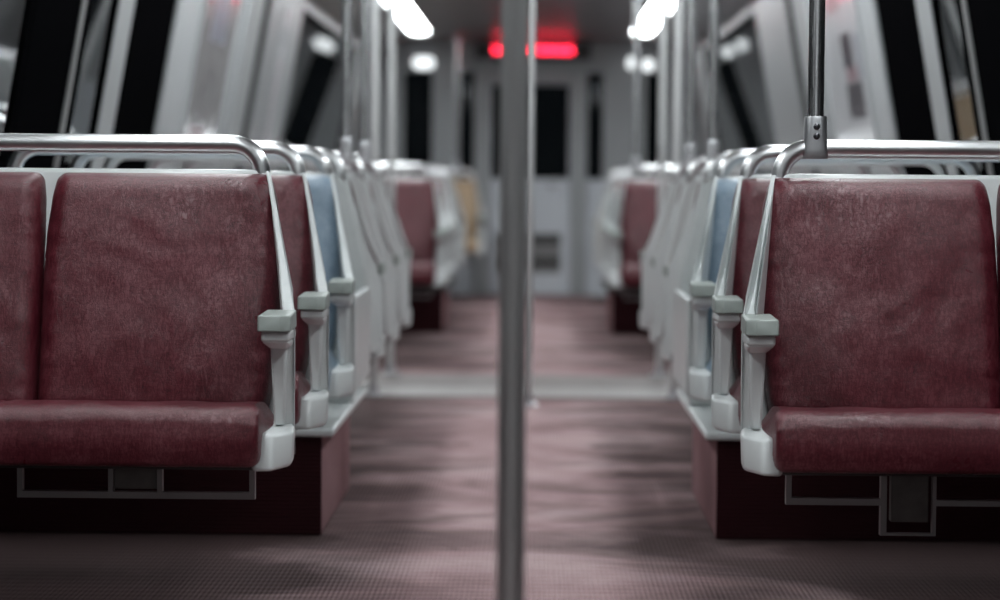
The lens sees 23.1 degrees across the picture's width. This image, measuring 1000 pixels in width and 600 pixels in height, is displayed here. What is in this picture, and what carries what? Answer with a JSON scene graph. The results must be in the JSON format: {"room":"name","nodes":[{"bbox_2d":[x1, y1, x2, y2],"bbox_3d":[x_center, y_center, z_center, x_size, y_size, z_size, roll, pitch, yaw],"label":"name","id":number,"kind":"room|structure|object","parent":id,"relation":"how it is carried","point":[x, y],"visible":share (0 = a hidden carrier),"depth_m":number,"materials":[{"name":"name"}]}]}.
{"room":"train carriage","nodes":[
{"label":"train carriage","id":0,"kind":"room"},
{"bbox_2d":[8,0,370,173],"bbox_3d":[-1.345,-0.318,5.410,0.272,1.930,28.800,0,3,1],"label":"wall","id":1,"kind":"structure","parent":0,"point":[142,31],"depth_m":8.68,"materials":[{"name":"grey plastic"}]},
{"bbox_2d":[0,0,35,167],"bbox_3d":[-1.323,-0.735,4.929,0.196,0.950,3.680,0,3,1],"label":"window","id":2,"kind":"structure","parent":1,"relation":"in","point":[16,16],"depth_m":6.67,"materials":[{"name":"black glass"}]},
{"bbox_2d":[53,0,86,167],"bbox_3d":[-1.260,-0.880,7.404,0.184,1.000,0.040,0,3,1],"label":"trim","id":3,"kind":"structure","parent":1,"relation":"attached to","point":[84,2],"depth_m":7.40,"materials":[{"name":"grey paint"}]},
{"bbox_2d":[63,0,118,167],"bbox_3d":[-1.283,-0.874,7.795,0.196,0.950,0.480,0,3,1],"label":"window","id":4,"kind":"structure","parent":1,"relation":"in","point":[103,13],"depth_m":7.86,"materials":[{"name":"black glass"}]},
{"bbox_2d":[0,133,296,499],"bbox_3d":[-0.916,0.025,4.951,1.036,0.731,0.540,0,3,1],"label":"seat","id":5,"kind":"object","parent":1,"relation":"attached to","point":[148,323],"visible":1,"depth_m":5.04,"materials":[{"name":"red leather"}]},
{"bbox_2d":[148,0,184,163],"bbox_3d":[-1.230,-0.969,9.232,0.190,1.000,0.100,0,3,1],"label":"trim","id":6,"kind":"structure","parent":1,"relation":"attached to","point":[179,7],"depth_m":9.20,"materials":[{"name":"silver metal"}]},
{"bbox_2d":[7,141,329,453],"bbox_3d":[-0.905,-0.013,5.750,1.036,0.731,0.540,0,3,1],"label":"seat","id":7,"kind":"object","parent":1,"relation":"attached to","point":[311,296],"visible":0.22,"depth_m":5.85,"materials":[{"name":"grey plastic"}]},
{"bbox_2d":[180,0,242,134],"bbox_3d":[-1.219,-1.016,10.416,0.159,0.844,1.114,0,3,1],"label":"wall panel","id":8,"kind":"object","parent":1,"relation":"attached to","point":[219,19],"visible":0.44,"depth_m":10.39,"materials":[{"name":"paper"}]},
{"bbox_2d":[217,0,268,168],"bbox_3d":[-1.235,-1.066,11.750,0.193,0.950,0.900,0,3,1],"label":"trim","id":9,"kind":"structure","parent":1,"relation":"in","point":[259,10],"depth_m":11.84,"materials":[{"name":"grey metal"}]},
{"bbox_2d":[147,152,400,364],"bbox_3d":[-0.868,-0.142,8.405,1.036,0.731,0.540,0,3,1],"label":"seat","id":10,"kind":"object","parent":1,"relation":"attached to","point":[362,186],"visible":0.12,"depth_m":8.24,"materials":[{"name":"grey plastic"}]},
{"bbox_2d":[339,0,353,163],"bbox_3d":[-0.506,-0.994,8.107,0.084,1.088,0.084,0,3,1],"label":"pole","id":11,"kind":"object","parent":10,"relation":"attached to","point":[346,146],"visible":0.94,"depth_m":8.11,"materials":[{"name":"silver metal"}]},
{"bbox_2d":[262,6,292,140],"bbox_3d":[-1.183,-1.144,12.942,0.150,0.794,0.274,0,3,1],"label":"window frame","id":12,"kind":"structure","parent":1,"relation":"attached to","point":[283,41],"depth_m":12.94,"materials":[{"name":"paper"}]},
{"bbox_2d":[183,154,411,347],"bbox_3d":[-0.857,-0.182,9.234,1.036,0.731,0.540,0,3,1],"label":"seat","id":13,"kind":"object","parent":1,"relation":"attached to","point":[404,315],"visible":0.09,"depth_m":9.09,"materials":[{"name":"grey plastic"}]},
{"bbox_2d":[358,0,370,165],"bbox_3d":[-0.492,-1.034,8.936,0.084,1.088,0.084,0,3,1],"label":"pole","id":14,"kind":"object","parent":13,"relation":"attached to","point":[364,145],"visible":0.97,"depth_m":8.93,"materials":[{"name":"silver metal"}]},
{"bbox_2d":[275,8,357,171],"bbox_3d":[-1.171,-1.265,15.850,0.196,0.950,4.250,0,3,1],"label":"window","id":15,"kind":"structure","parent":1,"relation":"in","point":[312,118],"depth_m":15.29,"materials":[{"name":"black glass"}]},
{"bbox_2d":[305,163,446,297],"bbox_3d":[-0.800,-0.381,13.341,1.036,0.731,0.540,0,3,1],"label":"seat","id":16,"kind":"object","parent":1,"relation":"attached to","point":[417,206],"visible":0.23,"depth_m":13.44,"materials":[{"name":"red leather"}]},
{"bbox_2d":[316,165,451,291],"bbox_3d":[-0.788,-0.420,14.139,1.036,0.731,0.540,0,3,1],"label":"seat","id":17,"kind":"object","parent":1,"relation":"attached to","point":[448,226],"visible":0.05,"depth_m":14.11,"materials":[{"name":"grey plastic"}]},
{"bbox_2d":[346,167,465,261],"bbox_3d":[-0.752,-0.549,16.794,1.036,0.731,0.540,0,3,1],"label":"seat","id":18,"kind":"object","parent":1,"relation":"attached to","point":[447,172],"visible":0.05,"depth_m":16.72,"materials":[{"name":"grey plastic"}]},
{"bbox_2d":[382,169,485,263],"bbox_3d":[-0.623,-0.649,18.882,1.036,0.731,0.540,0,3,1],"label":"seat","id":19,"kind":"object","parent":1,"relation":"attached to","point":[467,190],"visible":0.27,"depth_m":18.98,"materials":[{"name":"beige leather"}]},
{"bbox_2d":[452,34,462,173],"bbox_3d":[-0.336,-1.526,19.087,0.084,1.088,0.084,0,3,1],"label":"pole","id":20,"kind":"object","parent":19,"relation":"attached to","point":[457,37],"visible":1,"depth_m":19.08,"materials":[{"name":"silver metal"}]},
{"bbox_2d":[0,294,999,599],"bbox_3d":[0.031,0.682,5.439,3.200,0.050,28.900,0,3,1],"label":"floor","id":21,"kind":"structure","parent":0,"point":[613,512],"depth_m":6.34,"materials":[{"name":"carpet"}]},
{"bbox_2d":[0,287,370,534],"bbox_3d":[-0.910,0.275,6.975,1.026,0.600,1.340,0,3,1],"label":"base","id":22,"kind":"object","parent":21,"relation":"on","point":[301,497],"visible":0.43,"depth_m":6.34,"materials":[{"name":"metal"}]},
{"bbox_2d":[69,146,354,397],"bbox_3d":[-0.894,-0.052,6.549,1.036,0.731,0.540,0,3,1],"label":"seat","id":23,"kind":"object","parent":22,"relation":"on","point":[340,281],"visible":0.12,"depth_m":6.66,"materials":[{"name":"grey plastic"}]},
{"bbox_2d":[102,148,385,359],"bbox_3d":[-0.880,-0.101,7.566,1.036,0.731,0.540,0,3,1],"label":"seat","id":24,"kind":"object","parent":22,"relation":"on","point":[367,268],"visible":0.09,"depth_m":7.36,"materials":[{"name":"grey plastic"}]},
{"bbox_2d":[381,0,398,373],"bbox_3d":[-0.514,-0.677,11.589,0.089,2.058,0.089,0,3,1],"label":"pole","id":25,"kind":"object","parent":21,"relation":"on","point":[389,365],"visible":0.7,"depth_m":11.56,"materials":[{"name":"silver metal"}]},
{"bbox_2d":[400,278,454,332],"bbox_3d":[-0.804,-0.008,15.440,1.004,0.345,1.280,0,3,1],"label":"box","id":26,"kind":"object","parent":21,"relation":"on","point":[430,315],"visible":0.23,"depth_m":14.82,"materials":[{"name":"metal"}]},
{"bbox_2d":[332,165,455,285],"bbox_3d":[-0.777,-0.459,14.938,1.036,0.731,0.540,0,3,1],"label":"seat","id":27,"kind":"object","parent":26,"relation":"on","point":[443,184],"visible":0.06,"depth_m":14.96,"materials":[{"name":"grey plastic"}]},
{"bbox_2d":[395,166,462,265],"bbox_3d":[-0.763,-0.508,15.955,1.036,0.731,0.540,0,3,1],"label":"seat","id":28,"kind":"object","parent":26,"relation":"on","point":[459,258],"visible":0.08,"depth_m":15.91,"materials":[{"name":"grey plastic"}]},
{"bbox_2d":[496,0,528,599],"bbox_3d":[0.019,-0.265,3.191,0.089,2.058,0.089,0,3,1],"label":"pole","id":29,"kind":"object","parent":21,"relation":"on","point":[514,61],"visible":1,"depth_m":3.19,"materials":[{"name":"silver metal"}]},
{"bbox_2d":[361,374,680,388],"bbox_3d":[0.112,0.374,11.232,2.920,0.004,0.698,0,3,1],"label":"trim","id":30,"kind":"structure","parent":21,"relation":"on","point":[440,380],"depth_m":11.22,"materials":[{"name":"silver metal"}]},
{"bbox_2d":[364,386,678,399],"bbox_3d":[0.104,0.402,10.636,2.920,0.006,0.490,0,3,1],"label":"trim","id":31,"kind":"structure","parent":21,"relation":"on","point":[388,391],"depth_m":10.60,"materials":[{"name":"silver metal"}]},
{"bbox_2d":[366,0,383,396],"bbox_3d":[-0.531,-0.619,10.391,0.089,2.058,0.089,0,3,1],"label":"pole","id":32,"kind":"object","parent":31,"relation":"on","point":[373,386],"visible":0.56,"depth_m":10.36,"materials":[{"name":"silver metal"}]},
{"bbox_2d":[664,0,682,398],"bbox_3d":[0.749,-0.608,10.373,0.089,2.058,0.089,0,3,1],"label":"pole","id":33,"kind":"object","parent":31,"relation":"on","point":[678,4],"visible":0.57,"depth_m":10.35,"materials":[{"name":"silver metal"}]},
{"bbox_2d":[526,0,537,406],"bbox_3d":[0.119,-0.594,9.982,0.089,2.058,0.089,0,3,1],"label":"pole","id":34,"kind":"object","parent":21,"relation":"on","point":[529,396],"visible":0.57,"depth_m":9.98,"materials":[{"name":"silver metal"}]},
{"bbox_2d":[601,280,649,333],"bbox_3d":[1.151,0.009,15.414,0.997,0.345,1.280,0,3,1],"label":"box","id":35,"kind":"object","parent":21,"relation":"on","point":[622,315],"visible":0.28,"depth_m":14.81,"materials":[{"name":"metal"}]},
{"bbox_2d":[595,168,685,266],"bbox_3d":[1.144,-0.492,15.930,1.036,0.731,0.540,0,3,1],"label":"seat","id":36,"kind":"object","parent":35,"relation":"on","point":[599,223],"visible":0.06,"depth_m":15.88,"materials":[{"name":"grey plastic"}]},
{"bbox_2d":[601,167,731,274],"bbox_3d":[1.130,-0.443,14.913,1.036,0.731,0.540,0,3,1],"label":"seat","id":37,"kind":"object","parent":35,"relation":"on","point":[617,177],"visible":0.06,"depth_m":14.92,"materials":[{"name":"grey plastic"}]},
{"bbox_2d":[650,0,668,375],"bbox_3d":[0.765,-0.666,11.572,0.089,2.058,0.089,0,3,1],"label":"pole","id":38,"kind":"object","parent":21,"relation":"on","point":[659,368],"visible":0.69,"depth_m":11.55,"materials":[{"name":"silver metal"}]},
{"bbox_2d":[673,289,999,541],"bbox_3d":[1.024,0.291,6.949,1.019,0.600,1.340,0,3,1],"label":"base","id":39,"kind":"object","parent":21,"relation":"on","point":[736,502],"visible":0.47,"depth_m":6.32,"materials":[{"name":"metal"}]},
{"bbox_2d":[662,152,948,361],"bbox_3d":[1.028,-0.085,7.540,1.036,0.731,0.540,0,3,1],"label":"seat","id":40,"kind":"object","parent":39,"relation":"on","point":[678,274],"visible":0.09,"depth_m":7.34,"materials":[{"name":"grey plastic"}]},
{"bbox_2d":[689,149,980,400],"bbox_3d":[1.013,-0.036,6.524,1.036,0.731,0.540,0,3,1],"label":"seat","id":41,"kind":"object","parent":39,"relation":"on","point":[707,265],"visible":0.12,"depth_m":6.63,"materials":[{"name":"grey plastic"}]},
{"bbox_2d":[354,39,702,295],"bbox_3d":[0.239,-1.070,19.795,3.000,2.060,0.050,0,3,1],"label":"wall","id":42,"kind":"structure","parent":0,"point":[608,57],"depth_m":19.74,"materials":[{"name":"grey plastic"}]},
{"bbox_2d":[404,71,431,176],"bbox_3d":[-0.663,-1.417,19.781,0.226,0.856,0.006,0,3,1],"label":"window","id":43,"kind":"structure","parent":42,"relation":"in","point":[417,84],"depth_m":19.77,"materials":[{"name":"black glass"}]},
{"bbox_2d":[412,56,434,69],"bbox_3d":[-0.615,-1.909,19.713,0.187,0.110,0.054,0,3,1],"label":"wall lamp","id":44,"kind":"object","parent":42,"relation":"attached to","point":[418,62],"visible":1,"depth_m":19.69,"materials":[{"name":"white"}]},
{"bbox_2d":[459,72,473,177],"bbox_3d":[-0.271,-1.413,19.775,0.111,0.856,0.006,0,3,1],"label":"window","id":45,"kind":"structure","parent":42,"relation":"in","point":[466,78],"depth_m":19.77,"materials":[{"name":"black glass"}]},
{"bbox_2d":[473,67,587,295],"bbox_3d":[0.243,-0.953,19.768,0.910,1.830,0.115,0,3,1],"label":"door","id":46,"kind":"structure","parent":42,"relation":"in","point":[560,94],"depth_m":19.77,"materials":[{"name":"grey metal"}]},
{"bbox_2d":[498,233,560,272],"bbox_3d":[0.239,-0.379,19.797,0.500,0.320,0.014,0,3,1],"label":"grille","id":47,"kind":"object","parent":46,"relation":"attached to","point":[546,246],"depth_m":19.79,"materials":[{"name":"grey metal"}]},
{"bbox_2d":[476,43,590,59],"bbox_3d":[0.266,-1.994,19.662,0.920,0.130,0.126,0,3,1],"label":"led sign","id":48,"kind":"object","parent":42,"relation":"attached to","point":[484,51],"visible":0.59,"depth_m":19.61,"materials":[{"name":"red plastic"}]},
{"bbox_2d":[587,73,602,178],"bbox_3d":[0.764,-1.404,19.762,0.131,0.856,0.006,0,3,1],"label":"window","id":49,"kind":"structure","parent":42,"relation":"in","point":[595,80],"depth_m":19.76,"materials":[{"name":"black glass"}]},
{"bbox_2d":[627,57,633,68],"bbox_3d":[1.065,-1.904,19.690,0.088,0.099,0.054,0,3,1],"label":"wall lamp","id":50,"kind":"object","parent":42,"relation":"attached to","point":[630,61],"visible":0.56,"depth_m":19.66,"materials":[{"name":"white"}]},
{"bbox_2d":[642,59,653,70],"bbox_3d":[1.190,-1.888,19.689,0.099,0.099,0.054,0,3,1],"label":"wall lamp","id":51,"kind":"object","parent":42,"relation":"attached to","point":[647,64],"visible":1,"depth_m":19.66,"materials":[{"name":"white"}]},
{"bbox_2d":[645,73,658,178],"bbox_3d":[1.247,-1.400,19.755,0.146,0.856,0.006,0,3,1],"label":"window","id":52,"kind":"structure","parent":42,"relation":"in","point":[652,79],"depth_m":19.75,"materials":[{"name":"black glass"}]},
{"bbox_2d":[308,0,753,56],"bbox_3d":[0.048,-1.365,5.340,2.600,0.190,28.900,0,3,1],"label":"ceiling","id":53,"kind":"structure","parent":0,"point":[474,19],"depth_m":16.95,"materials":[{"name":"white plastic"}]},
{"bbox_2d":[380,0,432,34],"bbox_3d":[-0.660,-1.867,15.238,0.208,0.037,6.640,0,3,1],"label":"recessed light","id":54,"kind":"object","parent":53,"relation":"in","point":[409,17],"visible":0.98,"depth_m":16.91,"materials":[{"name":"white plastic"}]},
{"bbox_2d":[641,0,659,35],"bbox_3d":[1.029,-1.923,16.654,0.210,0.037,3.570,0,3,1],"label":"recessed light","id":55,"kind":"object","parent":53,"relation":"in","point":[650,18],"depth_m":16.67,"materials":[{"name":"white plastic"}]},
{"bbox_2d":[668,0,673,17],"bbox_3d":[1.077,-1.873,15.631,0.087,0.037,1.539,0,3,1],"label":"recessed light","id":56,"kind":"object","parent":53,"relation":"in","point":[670,2],"depth_m":15.70,"materials":[{"name":"white plastic"}]},
{"bbox_2d":[695,0,999,174],"bbox_3d":[1.423,-0.295,5.373,0.272,1.930,28.800,0,3,1],"label":"wall","id":57,"kind":"structure","parent":0,"point":[907,28],"depth_m":8.87,"materials":[{"name":"white plastic"}]},
{"bbox_2d":[592,168,648,262],"bbox_3d":[1.155,-0.532,16.769,1.036,0.731,0.540,0,3,1],"label":"seat","id":58,"kind":"object","parent":57,"relation":"attached to","point":[615,170],"visible":0.02,"depth_m":16.66,"materials":[{"name":"grey plastic"}]},
{"bbox_2d":[605,166,739,292],"bbox_3d":[1.119,-0.404,14.114,1.036,0.731,0.540,0,3,1],"label":"seat","id":59,"kind":"object","parent":57,"relation":"attached to","point":[622,176],"visible":0.1,"depth_m":14.08,"materials":[{"name":"grey plastic"}]},
{"bbox_2d":[609,165,740,299],"bbox_3d":[1.108,-0.365,13.315,1.036,0.731,0.540,0,3,1],"label":"seat","id":60,"kind":"object","parent":57,"relation":"attached to","point":[636,214],"visible":0.22,"depth_m":13.42,"materials":[{"name":"red leather"}]},
{"bbox_2d":[632,0,640,172],"bbox_3d":[0.757,-1.247,13.528,0.084,1.088,0.084,0,3,1],"label":"pole","id":61,"kind":"object","parent":60,"relation":"attached to","point":[636,165],"visible":1,"depth_m":13.52,"materials":[{"name":"silver metal"}]},
{"bbox_2d":[703,12,775,175],"bbox_3d":[1.547,-1.242,15.813,0.196,0.950,4.250,0,3,1],"label":"window","id":62,"kind":"structure","parent":57,"relation":"in","point":[745,119],"depth_m":15.27,"materials":[{"name":"black glass"}]},
{"bbox_2d":[639,157,870,329],"bbox_3d":[1.051,-0.166,9.208,1.036,0.731,0.540,0,3,1],"label":"seat","id":63,"kind":"object","parent":57,"relation":"attached to","point":[674,183],"visible":0.05,"depth_m":9.02,"materials":[{"name":"grey plastic"}]},
{"bbox_2d":[683,0,696,167],"bbox_3d":[0.698,-1.024,8.920,0.084,1.088,0.084,0,3,1],"label":"pole","id":64,"kind":"object","parent":63,"relation":"attached to","point":[690,148],"visible":0.92,"depth_m":8.92,"materials":[{"name":"silver metal"}]},
{"bbox_2d":[649,155,905,343],"bbox_3d":[1.039,-0.126,8.379,1.036,0.731,0.540,0,3,1],"label":"seat","id":65,"kind":"object","parent":57,"relation":"attached to","point":[688,187],"visible":0.07,"depth_m":8.18,"materials":[{"name":"grey plastic"}]},
{"bbox_2d":[705,0,719,165],"bbox_3d":[0.709,-0.983,8.091,0.084,1.088,0.084,0,3,1],"label":"pole","id":66,"kind":"object","parent":65,"relation":"attached to","point":[712,144],"visible":0.85,"depth_m":8.09,"materials":[{"name":"silver metal"}]},
{"bbox_2d":[787,0,835,173],"bbox_3d":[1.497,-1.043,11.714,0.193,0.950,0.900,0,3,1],"label":"trim","id":67,"kind":"structure","parent":57,"relation":"in","point":[796,9],"depth_m":11.87,"materials":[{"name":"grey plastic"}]},
{"bbox_2d":[824,0,878,139],"bbox_3d":[1.442,-0.994,10.280,0.150,0.794,1.274,0,3,1],"label":"wall panel","id":68,"kind":"object","parent":57,"relation":"attached to","point":[846,70],"visible":0.81,"depth_m":10.19,"materials":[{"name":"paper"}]},
{"bbox_2d":[711,145,999,433],"bbox_3d":[1.002,0.003,5.724,1.036,0.731,0.540,0,3,1],"label":"seat","id":69,"kind":"object","parent":57,"relation":"attached to","point":[729,297],"visible":0.16,"depth_m":5.83,"materials":[{"name":"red plastic"}]},
{"bbox_2d":[740,140,999,535],"bbox_3d":[0.991,0.071,4.927,1.036,0.791,0.540,0,3,1],"label":"seat","id":70,"kind":"object","parent":57,"relation":"attached to","point":[870,318],"visible":1,"depth_m":5.01,"materials":[{"name":"red leather"}]},
{"bbox_2d":[802,0,827,158],"bbox_3d":[0.668,-0.840,5.139,0.084,1.088,0.084,0,3,1],"label":"pole","id":71,"kind":"object","parent":70,"relation":"attached to","point":[815,122],"visible":1,"depth_m":5.14,"materials":[{"name":"silver metal"}]},
{"bbox_2d":[867,0,901,165],"bbox_3d":[1.423,-0.946,9.196,0.190,1.000,0.100,0,3,1],"label":"trim","id":72,"kind":"structure","parent":57,"relation":"attached to","point":[872,6],"depth_m":9.16,"materials":[{"name":"silver metal"}]},
{"bbox_2d":[930,0,983,174],"bbox_3d":[1.435,-0.851,7.759,0.196,0.950,0.480,0,3,1],"label":"window","id":73,"kind":"structure","parent":57,"relation":"in","point":[945,12],"depth_m":7.83,"materials":[{"name":"black glass"}]},
{"bbox_2d":[961,0,993,174],"bbox_3d":[1.401,-0.858,7.368,0.184,1.000,0.040,0,3,1],"label":"trim","id":74,"kind":"structure","parent":57,"relation":"attached to","point":[963,2],"depth_m":7.36,"materials":[{"name":"grey paint"}]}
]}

